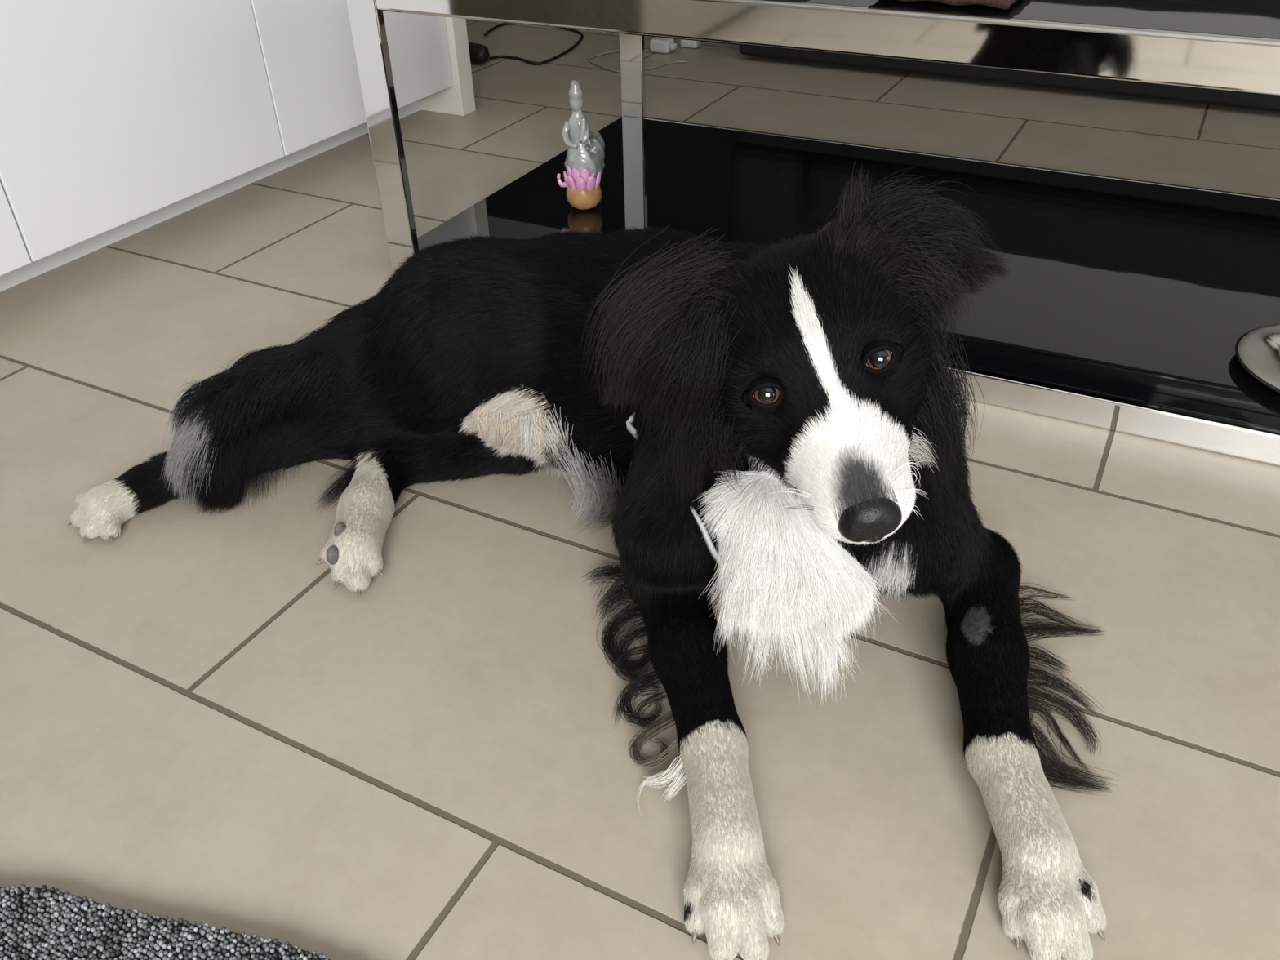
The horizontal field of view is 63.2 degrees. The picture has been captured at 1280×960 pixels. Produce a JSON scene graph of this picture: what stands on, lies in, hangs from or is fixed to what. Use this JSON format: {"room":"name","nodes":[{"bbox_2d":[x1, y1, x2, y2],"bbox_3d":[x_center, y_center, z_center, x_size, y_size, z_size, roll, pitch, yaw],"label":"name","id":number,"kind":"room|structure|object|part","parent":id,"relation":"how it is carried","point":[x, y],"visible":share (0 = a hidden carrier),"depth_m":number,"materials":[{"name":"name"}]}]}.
{"room":"living room","nodes":[
{"label":"living room","id":0,"kind":"room"},
{"bbox_2d":[0,18,1279,959],"bbox_3d":[0.527,-0.074,1.142,6.000,0.001,5.400,16,39,23],"label":"floor","id":1,"kind":"structure","parent":0,"point":[433,762],"depth_m":0.85,"materials":[{"name":"beige tile"}]},
{"bbox_2d":[0,883,330,959],"bbox_3d":[-0.432,0.346,0.571,0.590,0.018,0.280,6,36,10],"label":"rug","id":2,"kind":"object","parent":1,"relation":"on","point":[36,923],"visible":1,"depth_m":0.65,"materials":[{"name":"grey carpet"}]},
{"bbox_2d":[0,0,475,292],"bbox_3d":[-0.933,-1.337,1.069,0.528,2.200,1.464,16,39,23],"label":"tall cabinet","id":3,"kind":"object","parent":1,"relation":"on","point":[120,119],"visible":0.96,"depth_m":1.52,"materials":[{"name":"white laminate"}]},
{"bbox_3d":[-0.954,-1.041,0.604,0.019,2.142,0.473,16,39,23],"label":"door","id":4,"kind":"part","parent":3,"relation":"part of","materials":[{"name":"white paint"}]},
{"bbox_3d":[-0.732,-1.289,0.944,0.019,2.142,0.473,16,39,23],"label":"door","id":5,"kind":"part","parent":3,"relation":"part of","materials":[{"name":"white paint"}]},
{"bbox_3d":[-0.511,-1.535,1.281,0.019,2.142,0.466,16,39,23],"label":"door","id":6,"kind":"part","parent":3,"relation":"part of","materials":[{"name":"white paint"}]},
{"bbox_3d":[-0.602,-1.707,1.576,0.528,2.200,0.044,16,39,23],"label":"panel","id":7,"kind":"part","parent":3,"relation":"part of","materials":[{"name":"white laminate"}]},
{"bbox_2d":[468,22,583,65],"bbox_3d":[-0.280,-1.099,2.567,0.261,0.046,0.443,5,36,9],"label":"power cable","id":8,"kind":"object","parent":1,"relation":"on","point":[479,54],"visible":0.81,"depth_m":2.42,"materials":[{"name":"black plastic"}]},
{"bbox_2d":[67,155,1117,959],"bbox_3d":[-0.034,-0.082,0.846,0.961,0.374,0.542,22,42,30],"label":"dog","id":9,"kind":"object","parent":1,"relation":"on","point":[781,423],"visible":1,"depth_m":0.74},
{"bbox_2d":[588,49,687,72],"bbox_3d":[-0.017,-0.982,2.427,0.187,0.006,0.190,-20,40,-24],"label":"charging cable","id":10,"kind":"object","parent":1,"relation":"on","point":[615,51],"visible":0.78,"depth_m":2.40,"materials":[{"name":"plastic"}]},
{"bbox_2d":[649,36,676,53],"bbox_3d":[0.058,-1.037,2.480,0.062,0.029,0.040,16,39,23],"label":"charger","id":11,"kind":"object","parent":1,"relation":"on","point":[660,45],"visible":1,"depth_m":2.47,"materials":[{"name":"white plastic"}]},
{"bbox_2d":[680,39,701,48],"bbox_3d":[0.122,-1.059,2.518,0.046,0.019,0.030,16,39,23],"label":"adapter","id":12,"kind":"object","parent":1,"relation":"on","point":[684,43],"visible":0.74,"depth_m":2.51,"materials":[{"name":"white plastic"}]},
{"bbox_2d":[346,0,1279,466],"bbox_3d":[0.432,-0.464,1.350,1.400,0.397,0.715,15,39,22],"label":"coffee table","id":13,"kind":"object","parent":1,"relation":"on","point":[1124,305],"visible":0.58,"depth_m":1.26,"materials":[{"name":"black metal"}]},
{"bbox_3d":[-0.331,-0.447,1.352,0.045,0.397,0.013,15,39,22],"label":"leg","id":14,"kind":"part","parent":13,"relation":"part of","materials":[{"name":"silver metal"}]},
{"bbox_2d":[556,79,604,209],"bbox_3d":[-0.084,-0.490,1.523,0.066,0.186,0.056,-22,40,-26],"label":"figurine","id":15,"kind":"object","parent":13,"relation":"on","point":[584,165],"visible":1,"depth_m":1.52,"materials":[{"name":"grey ceramic"}]},
{"bbox_3d":[-0.102,-0.500,1.506,0.017,0.035,0.033,-15,38,-18],"label":"arm","id":16,"kind":"part","parent":15,"relation":"part of","materials":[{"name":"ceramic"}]},
{"bbox_3d":[-0.079,-0.502,1.494,0.017,0.037,0.022,16,39,23],"label":"arm","id":17,"kind":"part","parent":15,"relation":"part of","materials":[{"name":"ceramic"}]},
{"bbox_3d":[-0.015,-0.816,1.859,0.045,0.397,0.013,15,39,22],"label":"leg","id":18,"kind":"part","parent":13,"relation":"part of","materials":[{"name":"silver metal"}]},
{"bbox_3d":[0.271,-0.423,0.994,1.312,0.044,0.013,15,39,22],"label":"rail","id":19,"kind":"part","parent":13,"relation":"part of","materials":[{"name":"silver metal"}]},
{"bbox_2d":[417,115,1279,430],"bbox_3d":[0.435,-0.327,1.448,1.392,0.012,0.687,15,39,22],"label":"shelf","id":20,"kind":"object","parent":13,"relation":"attached to","point":[1142,294],"depth_m":1.47,"materials":[{"name":"black glass"}]},
{"bbox_2d":[897,0,1017,9],"bbox_3d":[0.314,-0.495,1.043,0.138,0.012,0.122,16,39,23],"label":"folded cloth","id":21,"kind":"object","parent":13,"relation":"on","point":[1002,4],"visible":1,"depth_m":0.99,"materials":[{"name":"red fabric"}]},
{"bbox_3d":[0.594,-0.502,1.708,1.312,0.036,0.013,15,39,22],"label":"rail","id":22,"kind":"part","parent":13,"relation":"part of","materials":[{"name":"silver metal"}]},
{"bbox_3d":[0.278,-0.133,1.202,1.312,0.036,0.013,15,39,22],"label":"rail","id":23,"kind":"part","parent":13,"relation":"part of","materials":[{"name":"silver metal"}]},
{"bbox_2d":[1235,323,1279,393],"bbox_3d":[0.752,-0.128,1.115,0.202,0.038,0.202,16,39,23],"label":"dish","id":24,"kind":"object","parent":13,"relation":"on","point":[1257,351],"visible":1,"depth_m":1.14,"materials":[{"name":"silver metal"}]},
{"bbox_2d":[739,44,1279,111],"bbox_3d":[1.833,-1.190,1.970,3.130,0.777,1.167,16,39,23],"label":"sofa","id":25,"kind":"object","parent":1,"relation":"on","point":[1143,90],"visible":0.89,"depth_m":2.13,"materials":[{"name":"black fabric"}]}
]}

